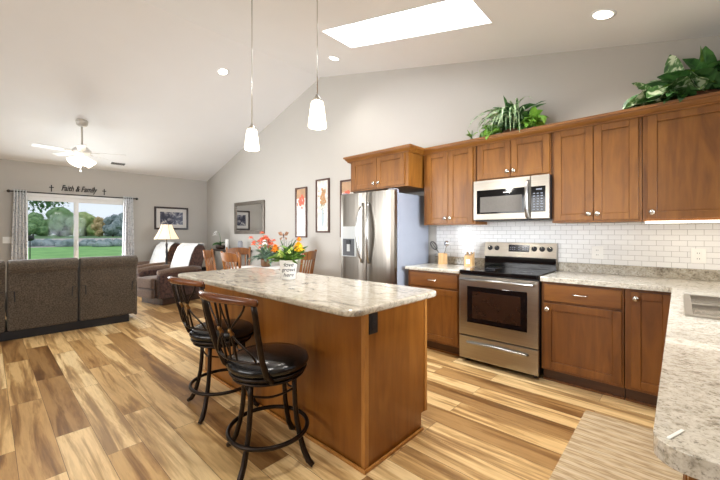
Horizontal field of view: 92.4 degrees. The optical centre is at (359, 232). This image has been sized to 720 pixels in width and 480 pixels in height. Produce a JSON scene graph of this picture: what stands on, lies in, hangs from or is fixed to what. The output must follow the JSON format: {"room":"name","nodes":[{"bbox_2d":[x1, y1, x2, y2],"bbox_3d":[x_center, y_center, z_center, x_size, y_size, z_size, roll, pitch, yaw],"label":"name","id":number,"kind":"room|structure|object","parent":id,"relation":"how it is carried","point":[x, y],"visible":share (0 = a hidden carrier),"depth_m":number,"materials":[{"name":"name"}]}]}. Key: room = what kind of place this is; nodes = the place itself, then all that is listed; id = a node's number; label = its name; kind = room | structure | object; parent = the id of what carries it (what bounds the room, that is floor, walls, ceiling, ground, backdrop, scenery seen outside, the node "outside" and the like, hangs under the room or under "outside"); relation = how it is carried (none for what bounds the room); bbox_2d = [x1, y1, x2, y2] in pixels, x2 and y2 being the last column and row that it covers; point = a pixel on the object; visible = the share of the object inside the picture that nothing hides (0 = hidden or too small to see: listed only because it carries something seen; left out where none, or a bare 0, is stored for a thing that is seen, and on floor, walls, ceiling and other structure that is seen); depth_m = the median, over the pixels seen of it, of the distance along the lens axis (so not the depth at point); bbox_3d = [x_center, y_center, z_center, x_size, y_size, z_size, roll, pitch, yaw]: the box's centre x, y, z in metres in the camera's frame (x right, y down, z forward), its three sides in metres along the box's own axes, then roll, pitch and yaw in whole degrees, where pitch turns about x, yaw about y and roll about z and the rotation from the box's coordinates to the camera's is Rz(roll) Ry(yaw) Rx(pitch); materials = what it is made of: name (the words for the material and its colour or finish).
{"room":"kitchen","nodes":[
{"label":"kitchen","id":0,"kind":"room"},
{"bbox_2d":[0,159,206,292],"bbox_3d":[-6.473,-0.028,6.389,0.120,2.642,7.200,0,0,43],"label":"wall","id":1,"kind":"structure","parent":0,"point":[151,191],"depth_m":7.71,"materials":[{"name":"paint"}]},
{"bbox_2d":[3,237,11,242],"bbox_3d":[-6.449,0.133,6.316,0.011,0.120,0.125,0,0,43],"label":"light switch","id":2,"kind":"object","parent":1,"relation":"attached to","point":[5,239],"visible":0.84,"depth_m":6.32,"materials":[{"name":"white plastic"}]},
{"bbox_2d":[7,189,137,199],"bbox_3d":[-5.718,-0.762,7.033,0.110,0.056,2.076,0,0,43],"label":"curtain rod","id":3,"kind":"object","parent":1,"relation":"attached to","point":[8,190],"visible":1,"depth_m":6.88,"materials":[{"name":"black metal"}]},
{"bbox_2d":[11,189,27,259],"bbox_3d":[-6.291,0.238,6.372,0.079,2.070,0.263,0,0,43],"label":"curtain","id":4,"kind":"object","parent":3,"relation":"hanging from","point":[19,241],"visible":0.61,"depth_m":6.37,"materials":[{"name":"grey fabric"}]},
{"bbox_2d":[122,196,133,255],"bbox_3d":[-5.123,0.238,7.634,0.079,2.070,0.263,0,0,43],"label":"curtain","id":5,"kind":"object","parent":3,"relation":"hanging from","point":[128,218],"visible":0.62,"depth_m":7.62,"materials":[{"name":"grey fabric"}]},
{"bbox_2d":[27,193,122,259],"bbox_3d":[-5.767,0.263,7.109,0.159,2.060,1.815,0,0,43],"label":"door","id":6,"kind":"structure","parent":1,"relation":"in","point":[76,200],"depth_m":7.05,"materials":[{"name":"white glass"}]},
{"bbox_2d":[49,185,105,194],"bbox_3d":[-5.751,-0.878,7.067,0.012,0.150,0.915,0,0,43],"label":"wall sign","id":7,"kind":"object","parent":1,"relation":"attached to","point":[51,187],"depth_m":7.04,"materials":[{"name":"black metal"}]},
{"bbox_2d":[154,206,187,229],"bbox_3d":[-4.553,-0.349,8.353,0.029,0.541,0.760,0,0,43],"label":"framed picture","id":8,"kind":"object","parent":1,"relation":"attached to","point":[177,217],"visible":0.98,"depth_m":8.35},
{"bbox_2d":[160,212,182,224],"bbox_3d":[-4.555,-0.349,8.355,0.002,0.301,0.510,0,0,43],"label":"print","id":9,"kind":"object","parent":8,"relation":"attached to","point":[171,218],"depth_m":8.35},
{"bbox_2d":[0,289,655,479],"bbox_3d":[-2.886,1.353,3.072,9.890,0.120,7.440,0,0,43],"label":"floor","id":10,"kind":"structure","parent":0,"point":[104,402],"depth_m":2.42,"materials":[{"name":"brown wood"}]},
{"bbox_2d":[0,255,137,341],"bbox_3d":[-4.362,0.812,4.603,1.074,0.962,2.254,0,0,43],"label":"reclining sofa","id":11,"kind":"object","parent":10,"relation":"on","point":[53,295],"visible":1,"depth_m":4.49,"materials":[{"name":"brown fabric"}]},
{"bbox_2d":[137,243,178,267],"bbox_3d":[-4.537,0.765,7.492,0.782,1.055,1.078,0,0,29],"label":"recliner","id":12,"kind":"object","parent":10,"relation":"on","point":[141,264],"visible":0.07,"depth_m":7.59,"materials":[{"name":"brown fabric"}]},
{"bbox_2d":[150,242,179,262],"bbox_3d":[-4.420,0.492,7.706,0.546,0.576,0.557,0,0,29],"label":"throw blanket","id":13,"kind":"object","parent":12,"relation":"on","point":[159,255],"visible":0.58,"depth_m":7.69,"materials":[{"name":"white fabric"}]},
{"bbox_2d":[137,245,204,305],"bbox_3d":[-3.598,0.765,6.623,0.782,1.055,1.078,0,0,29],"label":"recliner","id":14,"kind":"object","parent":10,"relation":"on","point":[153,286],"visible":0.61,"depth_m":6.26,"materials":[{"name":"brown fabric"}]},
{"bbox_2d":[144,275,156,295],"bbox_3d":[-3.664,0.968,6.502,0.500,0.330,0.650,0,0,29],"label":"ottoman","id":15,"kind":"object","parent":14,"relation":"on","point":[154,277],"depth_m":6.12,"materials":[{"name":"brown fabric"}]},
{"bbox_2d":[170,243,204,267],"bbox_3d":[-3.480,0.492,6.837,0.546,0.576,0.557,0,0,29],"label":"throw blanket","id":16,"kind":"object","parent":14,"relation":"on","point":[182,255],"visible":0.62,"depth_m":6.82,"materials":[{"name":"white fabric"}]},
{"bbox_2d":[203,249,216,318],"bbox_3d":[-2.164,0.776,5.417,0.500,1.040,0.438,0,0,-7],"label":"dining chair","id":17,"kind":"object","parent":10,"relation":"on","point":[207,254],"visible":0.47,"depth_m":5.42,"materials":[{"name":"brown wood"}]},
{"bbox_2d":[167,276,259,424],"bbox_3d":[-1.065,0.794,2.555,0.513,0.992,0.617,0,0,39],"label":"bar stool","id":18,"kind":"object","parent":10,"relation":"on","point":[200,335],"visible":0.77,"depth_m":2.42,"materials":[{"name":"black metal"}]},
{"bbox_2d":[220,251,240,269],"bbox_3d":[-1.671,0.776,4.929,0.438,1.040,0.500,0,0,38],"label":"dining chair","id":19,"kind":"object","parent":10,"relation":"on","point":[228,257],"visible":0.29,"depth_m":4.72,"materials":[{"name":"brown wood"}]},
{"bbox_2d":[210,249,251,266],"bbox_3d":[-2.901,0.833,7.724,1.250,0.920,0.350,0,0,43],"label":"console table","id":20,"kind":"object","parent":10,"relation":"on","point":[214,250],"visible":0.27,"depth_m":7.71,"materials":[{"name":"brown wood"}]},
{"bbox_2d":[212,231,224,248],"bbox_3d":[-3.278,0.165,8.043,0.350,0.417,0.264,0,0,43],"label":"orchid","id":21,"kind":"object","parent":20,"relation":"on","point":[218,245],"visible":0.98,"depth_m":7.99,"materials":[{"name":"green plant"}]},
{"bbox_2d":[225,239,228,248],"bbox_3d":[-3.011,0.260,7.819,0.072,0.226,0.072,0,0,43],"label":"pillar candle","id":22,"kind":"object","parent":20,"relation":"on","point":[226,240],"visible":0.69,"depth_m":7.79,"materials":[{"name":"white wax"}]},
{"bbox_2d":[238,241,242,247],"bbox_3d":[-2.571,0.271,7.412,0.104,0.205,0.104,0,0,43],"label":"jar","id":23,"kind":"object","parent":20,"relation":"on","point":[240,243],"visible":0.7,"depth_m":7.37,"materials":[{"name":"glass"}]},
{"bbox_2d":[226,247,250,266],"bbox_3d":[-2.147,0.776,6.100,0.438,1.040,0.500,0,0,-19],"label":"dining chair","id":24,"kind":"object","parent":10,"relation":"on","point":[243,251],"visible":0.34,"depth_m":6.31,"materials":[{"name":"brown wood"}]},
{"bbox_2d":[198,290,314,479],"bbox_3d":[-0.549,0.794,1.960,0.563,0.992,0.643,0,0,35],"label":"bar stool","id":25,"kind":"object","parent":10,"relation":"on","point":[261,364],"visible":1,"depth_m":1.83,"materials":[{"name":"black leather"}]},
{"bbox_2d":[299,249,316,273],"bbox_3d":[-0.950,0.776,5.242,0.500,1.040,0.438,0,0,20],"label":"dining chair","id":26,"kind":"object","parent":10,"relation":"on","point":[310,255],"visible":0.41,"depth_m":5.14,"materials":[{"name":"brown wood"}]},
{"bbox_2d":[202,284,426,474],"bbox_3d":[-0.501,0.855,2.775,2.048,0.876,0.660,0,0,43],"label":"kitchen island","id":27,"kind":"object","parent":10,"relation":"on","point":[362,386],"visible":0.52,"depth_m":2.08,"materials":[{"name":"brown wood"}]},
{"bbox_2d":[178,267,435,316],"bbox_3d":[-0.595,0.398,2.757,2.302,0.038,0.850,0,0,43],"label":"island countertop","id":28,"kind":"structure","parent":27,"relation":"on","point":[346,297],"depth_m":2.31,"materials":[{"name":"stone"}]},
{"bbox_2d":[267,237,306,279],"bbox_3d":[-0.597,0.207,2.849,0.356,0.344,0.324,0,0,43],"label":"flower pot","id":29,"kind":"object","parent":28,"relation":"on","point":[288,260],"visible":1,"depth_m":2.79,"materials":[{"name":"white ceramic"}]},
{"bbox_2d":[278,232,288,245],"bbox_3d":[-0.628,0.107,2.834,0.090,0.238,0.014,0,0,0],"label":"pick","id":30,"kind":"object","parent":29,"relation":"in","point":[279,233],"visible":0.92,"depth_m":2.83,"materials":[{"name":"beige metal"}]},
{"bbox_2d":[369,312,377,334],"bbox_3d":[0.073,0.498,1.914,0.008,0.120,0.072,0,0,43],"label":"outlet plate","id":31,"kind":"object","parent":27,"relation":"attached to","point":[373,317],"depth_m":1.91,"materials":[{"name":"black plastic"}]},
{"bbox_2d":[341,188,427,285],"bbox_3d":[0.280,0.393,4.424,0.873,1.800,0.835,0,0,43],"label":"refrigerator","id":32,"kind":"object","parent":10,"relation":"on","point":[384,232],"visible":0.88,"depth_m":4.11,"materials":[{"name":"silver metal"}]},
{"bbox_2d":[408,269,462,357],"bbox_3d":[0.978,0.856,3.953,0.648,0.874,0.656,0,0,43],"label":"base cabinet","id":33,"kind":"object","parent":10,"relation":"on","point":[443,333],"visible":0.52,"depth_m":3.68,"materials":[{"name":"brown wood"}]},
{"bbox_2d":[405,256,484,273],"bbox_3d":[0.975,0.355,3.963,0.670,0.124,0.648,0,0,43],"label":"countertop","id":34,"kind":"structure","parent":33,"relation":"on","point":[454,264],"depth_m":3.96,"materials":[{"name":"stone"}]},
{"bbox_2d":[438,253,446,263],"bbox_3d":[1.007,0.314,4.218,0.104,0.130,0.104,0,0,8],"label":"utensil holder","id":35,"kind":"object","parent":34,"relation":"on","point":[442,257],"visible":0.89,"depth_m":4.17,"materials":[{"name":"brown wood"}]},
{"bbox_2d":[464,252,474,266],"bbox_3d":[1.244,0.299,3.929,0.090,0.159,0.122,0,0,31],"label":"knife block","id":36,"kind":"object","parent":34,"relation":"on","point":[469,260],"visible":1,"depth_m":3.89,"materials":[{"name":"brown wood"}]},
{"bbox_2d":[459,242,557,377],"bbox_3d":[1.471,0.698,3.445,0.743,1.190,0.716,0,0,43],"label":"range","id":37,"kind":"object","parent":10,"relation":"on","point":[500,306],"visible":0.98,"depth_m":3.26,"materials":[{"name":"silver metal"}]},
{"bbox_2d":[460,266,554,279],"bbox_3d":[1.460,0.390,3.437,0.738,0.037,0.562,0,0,43],"label":"cooktop","id":38,"kind":"object","parent":37,"relation":"in","point":[490,272],"depth_m":3.33,"materials":[{"name":"black glass"}]},
{"bbox_2d":[542,281,625,399],"bbox_3d":[1.983,0.856,3.023,0.575,0.874,0.656,0,0,43],"label":"base cabinet","id":39,"kind":"object","parent":10,"relation":"on","point":[583,326],"visible":0.93,"depth_m":2.79,"materials":[{"name":"brown wood"}]},
{"bbox_2d":[549,410,682,479],"bbox_3d":[1.493,1.288,1.919,0.585,0.009,1.055,0,0,43],"label":"kitchen rug","id":40,"kind":"object","parent":10,"relation":"on","point":[600,447],"visible":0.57,"depth_m":2.00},
{"bbox_2d":[625,288,670,407],"bbox_3d":[2.309,0.856,2.721,0.305,0.874,0.656,0,0,43],"label":"base cabinet","id":41,"kind":"object","parent":10,"relation":"on","point":[646,311],"visible":0.75,"depth_m":2.54,"materials":[{"name":"brown wood"}]},
{"bbox_2d":[683,474,697,479],"bbox_3d":[1.633,0.856,1.302,0.606,0.874,2.400,0,0,43],"label":"base cabinet","id":42,"kind":"object","parent":10,"relation":"on","point":[685,477],"visible":0.02,"depth_m":0.70,"materials":[{"name":"brown wood"}]},
{"bbox_2d":[540,262,719,479],"bbox_3d":[1.502,0.355,1.819,1.503,0.124,3.080,0,0,43],"label":"countertop","id":43,"kind":"structure","parent":42,"relation":"on","point":[688,399],"depth_m":0.99,"materials":[{"name":"stone"}]},
{"bbox_2d":[666,429,684,439],"bbox_3d":[0.592,0.378,0.647,0.060,0.003,0.006,0,0,-27],"label":"stick","id":44,"kind":"object","parent":43,"relation":"on","point":[680,431],"visible":1,"depth_m":0.64,"materials":[{"name":"white"}]},
{"bbox_2d":[683,294,719,319],"bbox_3d":[1.925,0.465,1.663,0.532,0.188,0.735,0,0,43],"label":"sink","id":45,"kind":"object","parent":43,"relation":"in","point":[701,306],"visible":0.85,"depth_m":1.79,"materials":[{"name":"metal"}]},
{"bbox_3d":[-1.586,0.913,5.384,1.060,0.737,1.060,0,0,43],"label":"dining table","id":46,"kind":"object","parent":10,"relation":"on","visible":0},
{"bbox_2d":[231,265,279,268],"bbox_3d":[-1.586,0.543,5.384,0.820,0.003,0.820,0,0,43],"label":"lace cloth","id":47,"kind":"object","parent":46,"relation":"on","point":[271,266],"visible":0.3,"depth_m":5.55,"materials":[{"name":"white fabric"}]},
{"bbox_2d":[246,231,280,266],"bbox_3d":[-1.497,0.258,5.510,0.586,0.566,0.530,0,0,-13],"label":"flower vase","id":48,"kind":"object","parent":47,"relation":"on","point":[264,254],"visible":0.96,"depth_m":5.47,"materials":[{"name":"brown ceramic"}]},
{"bbox_3d":[-3.989,0.983,7.123,0.340,0.620,0.340,0,0,43],"label":"side table","id":49,"kind":"object","parent":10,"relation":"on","visible":0},
{"bbox_2d":[154,223,178,264],"bbox_3d":[-3.989,0.233,7.123,0.482,0.880,0.439,0,0,43],"label":"table lamp","id":50,"kind":"object","parent":49,"relation":"on","point":[166,231],"visible":0.94,"depth_m":7.03,"materials":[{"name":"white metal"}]},
{"bbox_2d":[0,0,719,180],"bbox_3d":[-2.887,-1.998,3.072,9.895,1.387,7.440,0,0,43],"label":"ceiling","id":51,"kind":"structure","parent":0,"point":[147,85],"depth_m":4.56,"materials":[{"name":"paint"}]},
{"bbox_2d":[31,119,120,171],"bbox_3d":[-4.628,-1.446,5.715,1.198,0.890,1.198,0,0,43],"label":"ceiling fan","id":52,"kind":"object","parent":51,"relation":"hanging from","point":[81,150],"visible":1,"depth_m":5.68,"materials":[{"name":"white metal"}]},
{"bbox_2d":[109,161,126,165],"bbox_3d":[-5.075,-1.451,7.242,0.117,0.043,0.280,0,0,43],"label":"ceiling vent","id":53,"kind":"object","parent":51,"relation":"in","point":[111,162],"visible":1,"depth_m":7.23,"materials":[{"name":"white metal"}]},
{"bbox_2d":[217,68,228,75],"bbox_3d":[-2.113,-2.485,5.325,0.169,0.058,0.176,0,0,43],"label":"recessed light","id":54,"kind":"object","parent":51,"relation":"in","point":[221,71],"visible":1,"depth_m":5.32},
{"bbox_2d":[244,0,258,150],"bbox_3d":[-0.978,-1.521,3.125,0.132,1.539,0.132,0,0,43],"label":"pendant light","id":55,"kind":"object","parent":51,"relation":"hanging from","point":[251,140],"visible":1,"depth_m":3.10,"materials":[{"name":"white glass"}]},
{"bbox_2d":[308,0,325,129],"bbox_3d":[-0.305,-1.410,2.461,0.132,1.315,0.132,0,0,43],"label":"pendant light","id":56,"kind":"object","parent":51,"relation":"hanging from","point":[317,119],"visible":1,"depth_m":2.42,"materials":[{"name":"white glass"}]},
{"bbox_2d":[328,56,339,60],"bbox_3d":[-0.362,-2.433,4.811,0.171,0.049,0.176,0,0,43],"label":"recessed light","id":57,"kind":"object","parent":51,"relation":"in","point":[334,58],"visible":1,"depth_m":4.80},
{"bbox_2d":[325,0,489,46],"bbox_3d":[0.377,-2.383,3.527,1.824,0.981,0.540,0,0,43],"label":"window","id":58,"kind":"structure","parent":51,"relation":"attached to","point":[448,14],"depth_m":3.68,"materials":[{"name":"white glass"}]},
{"bbox_2d":[590,8,616,19],"bbox_3d":[1.891,-1.700,2.686,0.171,0.049,0.176,0,0,43],"label":"recessed light","id":59,"kind":"object","parent":51,"relation":"in","point":[601,14],"visible":1,"depth_m":2.68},
{"bbox_2d":[207,36,719,277],"bbox_3d":[-0.401,-0.724,5.759,9.890,4.034,0.120,0,0,43],"label":"wall","id":60,"kind":"structure","parent":0,"point":[428,106],"depth_m":4.94,"materials":[{"name":"paint"}]},
{"bbox_2d":[234,200,264,233],"bbox_3d":[-2.427,-0.329,7.530,1.250,0.707,0.029,0,0,43],"label":"wall mirror","id":61,"kind":"object","parent":60,"relation":"attached to","point":[249,217],"visible":0.91,"depth_m":7.51,"materials":[{"name":"grey mirror"}]},
{"bbox_2d":[295,187,306,237],"bbox_3d":[-1.072,-0.370,6.276,0.333,0.910,0.029,0,0,43],"label":"framed art","id":62,"kind":"object","parent":60,"relation":"attached to","point":[300,193],"visible":1,"depth_m":6.27},
{"bbox_2d":[297,189,304,235],"bbox_3d":[-1.067,-0.370,6.282,0.277,0.854,0.008,0,0,43],"label":"print","id":63,"kind":"object","parent":62,"relation":"attached to","point":[300,192],"depth_m":6.28},
{"bbox_2d":[315,178,329,232],"bbox_3d":[-0.637,-0.461,5.874,0.342,0.913,0.029,0,0,43],"label":"framed art","id":64,"kind":"object","parent":60,"relation":"attached to","point":[322,186],"visible":1,"depth_m":5.88},
{"bbox_2d":[317,180,327,230],"bbox_3d":[-0.632,-0.461,5.880,0.286,0.857,0.008,0,0,43],"label":"print","id":65,"kind":"object","parent":64,"relation":"attached to","point":[322,185],"depth_m":5.88},
{"bbox_2d":[340,179,353,236],"bbox_3d":[-0.196,-0.385,5.466,0.330,0.915,0.029,0,0,43],"label":"framed art","id":66,"kind":"object","parent":60,"relation":"attached to","point":[345,185],"visible":0.26,"depth_m":5.52},
{"bbox_2d":[351,152,423,192],"bbox_3d":[0.401,-0.742,4.487,0.925,0.400,0.656,0,0,43],"label":"upper cabinet","id":67,"kind":"object","parent":60,"relation":"attached to","point":[404,172],"visible":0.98,"depth_m":4.19,"materials":[{"name":"brown wood"}]},
{"bbox_2d":[343,91,719,163],"bbox_3d":[1.435,-0.965,3.519,3.905,0.072,0.674,0,0,43],"label":"crown molding","id":68,"kind":"structure","parent":67,"relation":"attached to","point":[714,97],"depth_m":3.13,"materials":[{"name":"brown wood"}]},
{"bbox_2d":[424,146,486,225],"bbox_3d":[1.097,-0.517,4.040,0.647,0.850,0.366,0,0,43],"label":"upper cabinet","id":69,"kind":"object","parent":60,"relation":"attached to","point":[449,176],"visible":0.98,"depth_m":3.91,"materials":[{"name":"brown wood"}]},
{"bbox_2d":[467,130,477,138],"bbox_3d":[1.203,-1.032,3.780,0.161,0.178,0.126,0,0,-13],"label":"plant sprig","id":70,"kind":"object","parent":69,"relation":"on","point":[469,134],"visible":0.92,"depth_m":3.76,"materials":[{"name":"green plant"}]},
{"bbox_2d":[477,133,551,180],"bbox_3d":[1.608,-0.744,3.567,0.727,0.397,0.366,0,0,43],"label":"upper cabinet","id":71,"kind":"object","parent":60,"relation":"attached to","point":[528,156],"visible":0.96,"depth_m":3.42,"materials":[{"name":"brown wood"}]},
{"bbox_2d":[469,96,548,139],"bbox_3d":[1.508,-1.164,3.497,0.675,0.443,0.567,0,0,43],"label":"potted plant","id":72,"kind":"object","parent":71,"relation":"on","point":[509,118],"visible":0.91,"depth_m":3.45,"materials":[{"name":"green plant"}]},
{"bbox_2d":[503,128,525,132],"bbox_3d":[1.605,-1.002,3.590,0.220,0.120,0.220,0,0,43],"label":"basket","id":73,"kind":"object","parent":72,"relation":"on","point":[506,129],"depth_m":3.51,"materials":[{"name":"wicker"}]},
{"bbox_2d":[473,174,551,221],"bbox_3d":[1.579,-0.332,3.527,0.728,0.414,0.464,0,0,43],"label":"microwave","id":74,"kind":"object","parent":71,"relation":"attached to","point":[527,198],"visible":0.97,"depth_m":3.37,"materials":[{"name":"silver metal"}]},
{"bbox_2d":[436,220,719,269],"bbox_3d":[2.036,0.083,3.417,2.888,0.420,0.008,0,0,43],"label":"tile backsplash","id":75,"kind":"structure","parent":60,"relation":"attached to","point":[667,245],"depth_m":3.18,"materials":[{"name":"white tile"}]},
{"bbox_2d":[592,246,602,258],"bbox_3d":[2.222,0.185,3.234,0.090,0.120,0.008,0,0,43],"label":"power outlet","id":76,"kind":"object","parent":75,"relation":"attached to","point":[597,251],"visible":1,"depth_m":3.23,"materials":[{"name":"white plastic"}]},
{"bbox_2d":[691,248,705,263],"bbox_3d":[2.719,0.187,2.774,0.090,0.120,0.008,0,0,43],"label":"power outlet","id":77,"kind":"object","parent":75,"relation":"attached to","point":[698,256],"visible":1,"depth_m":2.77,"materials":[{"name":"white plastic"}]},
{"bbox_2d":[552,117,642,223],"bbox_3d":[2.118,-0.517,3.095,0.650,0.850,0.366,0,0,43],"label":"upper cabinet","id":78,"kind":"object","parent":60,"relation":"attached to","point":[597,170],"visible":0.98,"depth_m":2.96,"materials":[{"name":"brown wood"}]},
{"bbox_2d":[643,103,719,222],"bbox_3d":[2.665,-0.509,2.590,0.832,0.866,0.366,0,0,43],"label":"upper cabinet","id":79,"kind":"object","parent":60,"relation":"attached to","point":[681,148],"visible":1,"depth_m":2.61,"materials":[{"name":"brown wood"}]},
{"bbox_2d":[622,46,719,108],"bbox_3d":[2.491,-1.193,2.586,0.841,0.501,0.570,0,0,43],"label":"potted plant","id":80,"kind":"object","parent":79,"relation":"on","point":[703,75],"visible":0.86,"depth_m":2.59,"materials":[{"name":"green plant"}]},
{"bbox_2d":[674,89,719,99],"bbox_3d":[2.603,-0.998,2.667,0.280,0.110,0.280,0,0,43],"label":"basket","id":81,"kind":"object","parent":80,"relation":"on","point":[697,92],"depth_m":2.56,"materials":[{"name":"wicker"}]},
{"label":"outside","id":82,"kind":"structure","parent":0,"visible":0},
{"bbox_2d":[31,235,121,238],"bbox_3d":[-171.701,1.643,136.891,202.000,0.300,560.000,0,0,43],"label":"field","id":83,"kind":"structure","parent":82,"point":[35,236],"depth_m":109.70,"materials":[{"name":"plant"}]},
{"bbox_2d":[28,211,51,236],"bbox_3d":[-128.161,-3.540,135.409,11.648,10.066,11.217,0,0,43],"label":"tree","id":84,"kind":"object","parent":83,"relation":"on","point":[36,225],"visible":0.79,"depth_m":134.14,"materials":[{"name":"green plant"}]},
{"bbox_2d":[44,207,73,235],"bbox_3d":[-124.376,-5.098,144.013,12.928,13.183,13.840,0,0,43],"label":"tree","id":85,"kind":"object","parent":83,"relation":"on","point":[61,226],"visible":0.83,"depth_m":140.24,"materials":[{"name":"green plant"}]},
{"bbox_2d":[69,211,96,235],"bbox_3d":[-115.574,-4.123,145.679,11.638,11.232,11.224,0,0,43],"label":"tree","id":86,"kind":"object","parent":83,"relation":"on","point":[86,219],"visible":0.66,"depth_m":143.18,"materials":[{"name":"green plant"}]},
{"bbox_2d":[90,216,105,236],"bbox_3d":[-101.160,-2.479,134.277,5.617,7.943,6.381,0,0,43],"label":"tree","id":87,"kind":"object","parent":83,"relation":"on","point":[97,221],"visible":0.86,"depth_m":132.84,"materials":[{"name":"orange plant"}]},
{"bbox_2d":[101,214,122,236],"bbox_3d":[-96.335,-2.966,135.185,9.351,8.917,8.109,0,0,43],"label":"tree","id":88,"kind":"object","parent":83,"relation":"on","point":[114,224],"visible":0.99,"depth_m":133.29,"materials":[{"name":"green plant"}]},
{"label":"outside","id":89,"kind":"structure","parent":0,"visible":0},
{"bbox_2d":[28,238,121,247],"bbox_3d":[-65.075,1.643,51.880,70.000,0.300,240.000,0,0,43],"label":"gravel","id":90,"kind":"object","parent":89,"point":[80,239],"depth_m":76.95,"materials":[{"name":"grey gravel"}]},
{"bbox_2d":[28,239,40,246],"bbox_3d":[-35.725,1.023,37.576,2.076,0.901,2.487,0,0,3],"label":"shrub","id":91,"kind":"object","parent":90,"relation":"on","point":[34,242],"visible":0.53,"depth_m":37.48,"materials":[{"name":"plant"}]},
{"bbox_2d":[40,238,60,245],"bbox_3d":[-34.707,1.022,38.855,2.041,0.902,2.554,0,0,14],"label":"shrub","id":92,"kind":"object","parent":90,"relation":"on","point":[46,242],"visible":0.65,"depth_m":38.04,"materials":[{"name":"plant"}]},
{"bbox_2d":[54,239,79,246],"bbox_3d":[-31.902,1.016,37.683,2.014,0.914,2.372,0,0,43],"label":"shrub","id":93,"kind":"object","parent":90,"relation":"on","point":[68,242],"visible":0.87,"depth_m":37.15,"materials":[{"name":"plant"}]},
{"bbox_2d":[80,238,95,245],"bbox_3d":[-30.423,1.011,38.771,1.915,0.924,2.405,0,0,-25],"label":"shrub","id":94,"kind":"object","parent":90,"relation":"on","point":[86,242],"visible":0.81,"depth_m":38.10,"materials":[{"name":"plant"}]},
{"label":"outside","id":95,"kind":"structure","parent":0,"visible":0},
{"bbox_2d":[28,246,121,258],"bbox_3d":[-18.350,1.643,22.280,38.800,0.300,80.000,0,0,43],"label":"lawn","id":96,"kind":"structure","parent":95,"point":[84,251],"depth_m":26.17,"materials":[{"name":"green plant"}]},
{"bbox_2d":[28,235,34,258],"bbox_3d":[-13.380,0.798,14.000,0.266,1.389,0.280,0,0,43],"label":"bird feeder","id":97,"kind":"object","parent":96,"relation":"on","point":[30,238],"visible":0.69,"depth_m":13.98,"materials":[{"name":"black metal"}]},
{"bbox_2d":[28,200,67,220],"bbox_3d":[-15.257,-0.351,15.998,5.023,3.688,1.678,0,0,25],"label":"tree","id":98,"kind":"object","parent":96,"relation":"on","point":[48,203],"visible":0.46,"depth_m":15.75,"materials":[{"name":"green plant"}]},
{"bbox_2d":[92,238,117,246],"bbox_3d":[-27.637,1.041,37.493,2.494,0.863,2.488,0,0,43],"label":"shrub","id":99,"kind":"object","parent":96,"relation":"on","point":[108,242],"visible":0.97,"depth_m":36.81,"materials":[{"name":"plant"}]},
{"bbox_2d":[112,238,121,245],"bbox_3d":[-27.318,1.026,38.855,2.574,0.894,2.437,0,0,43],"label":"shrub","id":100,"kind":"object","parent":96,"relation":"on","point":[116,240],"visible":0.44,"depth_m":38.22,"materials":[{"name":"plant"}]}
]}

